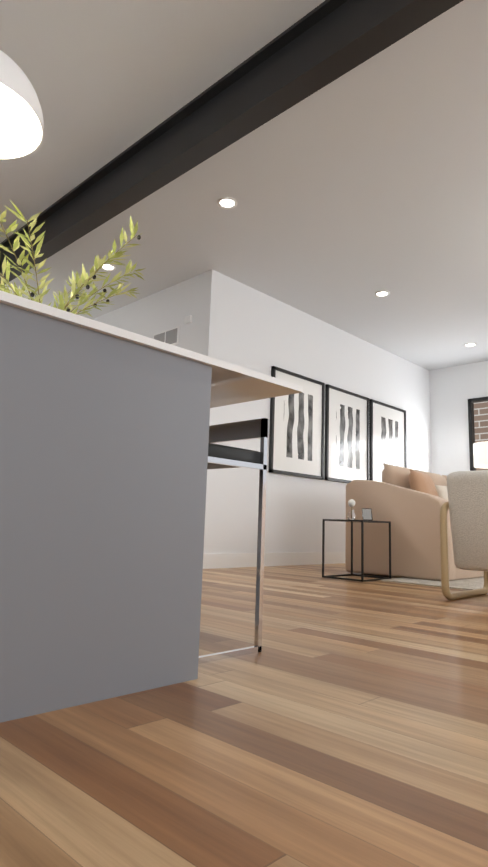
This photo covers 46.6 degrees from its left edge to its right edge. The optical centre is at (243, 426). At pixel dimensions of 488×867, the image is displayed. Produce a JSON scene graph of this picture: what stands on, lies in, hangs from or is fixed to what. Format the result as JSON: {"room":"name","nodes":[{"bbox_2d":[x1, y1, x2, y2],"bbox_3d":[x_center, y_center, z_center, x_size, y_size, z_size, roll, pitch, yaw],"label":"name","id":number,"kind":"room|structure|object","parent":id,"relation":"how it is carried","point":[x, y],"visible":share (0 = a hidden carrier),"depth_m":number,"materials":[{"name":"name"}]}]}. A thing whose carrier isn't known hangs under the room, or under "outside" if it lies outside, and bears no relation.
{"room":"open-plan living room","nodes":[
{"label":"open-plan living room","id":0,"kind":"room"},
{"bbox_2d":[0,563,487,866],"bbox_3d":[-0.744,1.125,3.837,14.220,0.100,12.570,-7,-14,43],"label":"floor","id":1,"kind":"structure","parent":0,"point":[338,723],"depth_m":1.09,"materials":[{"name":"brown wood"}]},
{"bbox_2d":[0,302,219,722],"bbox_3d":[-1.728,0.308,2.252,3.168,0.895,1.371,-7,-14,43],"label":"kitchen island","id":2,"kind":"object","parent":1,"relation":"on","point":[104,434],"depth_m":1.39,"materials":[{"name":"grey paint"}]},
{"bbox_2d":[0,290,302,405],"bbox_3d":[-1.367,-0.069,2.682,3.200,0.021,1.225,-7,-14,43],"label":"island countertop","id":3,"kind":"structure","parent":2,"relation":"on","point":[238,384],"depth_m":1.75,"materials":[{"name":"white stone"}]},
{"bbox_2d":[0,200,145,316],"bbox_3d":[-0.827,-0.502,2.390,0.760,0.765,0.905,-7,-14,43],"label":"plant","id":4,"kind":"object","parent":3,"relation":"on","point":[84,280],"visible":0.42,"depth_m":2.36,"materials":[{"name":"green plant"}]},
{"bbox_2d":[198,418,267,663],"bbox_3d":[-0.202,0.365,2.023,0.420,0.810,0.360,-7,-14,43],"label":"bar stool","id":5,"kind":"object","parent":1,"relation":"on","point":[221,456],"visible":0.29,"depth_m":2.00,"materials":[{"name":"silver metal"}]},
{"bbox_2d":[203,552,344,568],"bbox_3d":[1.099,1.604,6.909,0.014,0.140,4.400,-7,-14,43],"label":"baseboard","id":6,"kind":"structure","parent":1,"relation":"on","point":[226,560],"depth_m":6.07,"materials":[{"name":"white"}]},
{"bbox_2d":[322,519,390,581],"bbox_3d":[0.992,1.081,4.983,0.410,0.500,0.460,-7,-14,43],"label":"side table","id":7,"kind":"object","parent":1,"relation":"on","point":[362,575],"visible":0.96,"depth_m":4.95,"materials":[{"name":"black metal"}]},
{"bbox_2d":[348,499,372,520],"bbox_3d":[1.027,0.743,5.034,0.185,0.184,0.153,-7,-14,43],"label":"figurine","id":8,"kind":"object","parent":7,"relation":"on","point":[367,513],"visible":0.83,"depth_m":5.02,"materials":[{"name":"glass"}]},
{"bbox_2d":[380,577,483,589],"bbox_3d":[3.948,1.322,4.343,4.600,0.012,3.310,-7,-14,43],"label":"living room rug","id":9,"kind":"object","parent":1,"relation":"on","point":[469,584],"visible":0.67,"depth_m":4.67,"materials":[{"name":"beige fabric"}]},
{"bbox_2d":[345,463,483,580],"bbox_3d":[2.167,1.008,6.026,1.020,1.058,2.360,-7,-14,43],"label":"sofa","id":10,"kind":"object","parent":9,"relation":"on","point":[407,503],"depth_m":5.19,"materials":[{"name":"beige fabric"}]},
{"bbox_2d":[440,470,487,599],"bbox_3d":[1.741,0.710,3.630,0.698,0.816,0.742,-7,-14,43],"label":"armchair","id":11,"kind":"object","parent":1,"relation":"on","point":[466,505],"visible":1,"depth_m":3.54,"materials":[{"name":"beige fabric"}]},
{"bbox_2d":[473,441,487,467],"bbox_3d":[3.500,1.083,7.947,0.480,1.690,0.480,-7,-14,43],"label":"floor lamp","id":12,"kind":"object","parent":1,"relation":"on","point":[480,451],"visible":0.85,"depth_m":7.96,"materials":[{"name":"white"}]},
{"bbox_2d":[0,0,487,370],"bbox_3d":[-0.635,-1.957,4.375,14.220,0.120,12.570,-7,-14,43],"label":"ceiling","id":13,"kind":"structure","parent":0,"point":[352,192],"depth_m":4.20,"materials":[{"name":"white paint"}]},
{"bbox_2d":[0,50,43,159],"bbox_3d":[-0.918,-1.679,2.064,0.470,1.239,0.470,-7,-14,43],"label":"pendant light","id":14,"kind":"object","parent":13,"relation":"hanging from","point":[21,126],"visible":1,"depth_m":2.12,"materials":[{"name":"white painted metal"},{"name":"glowing white diffuser"}]},
{"bbox_2d":[101,263,115,270],"bbox_3d":[-1.419,-1.653,5.898,0.166,0.007,0.166,2,-10,-1],"label":"recessed light","id":15,"kind":"object","parent":13,"relation":"in","point":[113,267],"depth_m":5.91,"materials":[{"name":"white"}]},
{"bbox_2d":[217,197,236,208],"bbox_3d":[-0.137,-1.827,4.646,0.166,0.007,0.166,2,-10,-1],"label":"recessed light","id":16,"kind":"object","parent":13,"relation":"in","point":[227,202],"depth_m":4.64,"materials":[{"name":"white"}]},
{"bbox_2d":[0,0,462,283],"bbox_3d":[-0.279,-1.854,3.550,6.190,0.339,0.140,-7,-14,43],"label":"steel beam","id":17,"kind":"structure","parent":13,"relation":"attached to","point":[322,45],"depth_m":3.30,"materials":[{"name":"black metal"}]},
{"bbox_2d":[375,291,389,296],"bbox_3d":[1.542,-1.474,6.324,0.166,0.007,0.166,-5,-12,35],"label":"recessed light","id":18,"kind":"object","parent":13,"relation":"in","point":[380,293],"depth_m":6.32,"materials":[{"name":"white"}]},
{"bbox_2d":[464,343,476,346],"bbox_3d":[3.166,-1.136,7.932,0.166,0.007,0.166,-5,-12,35],"label":"recessed light","id":19,"kind":"object","parent":13,"relation":"in","point":[467,344],"depth_m":7.92,"materials":[{"name":"white"}]},
{"bbox_2d":[92,269,430,553],"bbox_3d":[-0.373,0.441,8.920,4.650,3.020,4.850,-7,-14,43],"label":"wall block","id":20,"kind":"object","parent":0,"point":[235,322],"visible":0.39,"depth_m":6.43,"materials":[{"name":"white paint"}]},
{"bbox_2d":[153,326,179,344],"bbox_3d":[-0.864,-0.958,6.244,0.450,0.200,0.014,-7,-14,43],"label":"return air vent","id":21,"kind":"object","parent":20,"relation":"attached to","point":[170,336],"visible":0.64,"depth_m":6.19,"materials":[{"name":"white plastic"}]},
{"bbox_2d":[184,315,191,324],"bbox_3d":[-0.588,-1.124,5.996,0.100,0.080,0.030,-7,-14,43],"label":"sensor","id":22,"kind":"object","parent":20,"relation":"attached to","point":[188,320],"visible":0.98,"depth_m":5.98,"materials":[{"name":"white plastic"}]},
{"bbox_2d":[268,366,324,479],"bbox_3d":[0.637,-0.015,6.631,0.035,1.200,0.970,-7,-14,43],"label":"framed print","id":23,"kind":"object","parent":20,"relation":"attached to","point":[296,441],"visible":1,"depth_m":6.62,"materials":[{"name":"black"}]},
{"bbox_2d":[324,384,369,482],"bbox_3d":[1.352,0.137,7.358,0.035,1.200,0.970,-7,-14,43],"label":"framed print","id":24,"kind":"object","parent":20,"relation":"attached to","point":[346,436],"visible":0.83,"depth_m":7.32,"materials":[{"name":"black"}]},
{"bbox_2d":[369,399,406,481],"bbox_3d":[2.066,0.289,8.084,0.035,1.200,0.970,-7,-14,43],"label":"framed print","id":25,"kind":"object","parent":20,"relation":"attached to","point":[388,435],"visible":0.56,"depth_m":8.05,"materials":[{"name":"black"}]},
{"bbox_2d":[429,361,487,475],"bbox_3d":[5.884,0.211,6.338,7.950,3.020,0.120,-7,-14,43],"label":"wall","id":26,"kind":"structure","parent":0,"point":[454,389],"depth_m":8.88,"materials":[{"name":"white paint"}]},
{"bbox_2d":[468,397,487,470],"bbox_3d":[3.750,0.426,8.335,0.830,1.775,0.100,-7,-14,43],"label":"living room window","id":27,"kind":"structure","parent":26,"relation":"in","point":[472,401],"depth_m":8.64,"materials":[{"name":"black metal"}]},
{"label":"outside","id":28,"kind":"structure","parent":0,"visible":0},
{"bbox_2d":[474,401,487,470],"bbox_3d":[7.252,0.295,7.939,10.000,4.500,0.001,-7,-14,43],"label":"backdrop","id":29,"kind":"structure","parent":28,"point":[481,420],"depth_m":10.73,"materials":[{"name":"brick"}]}
]}

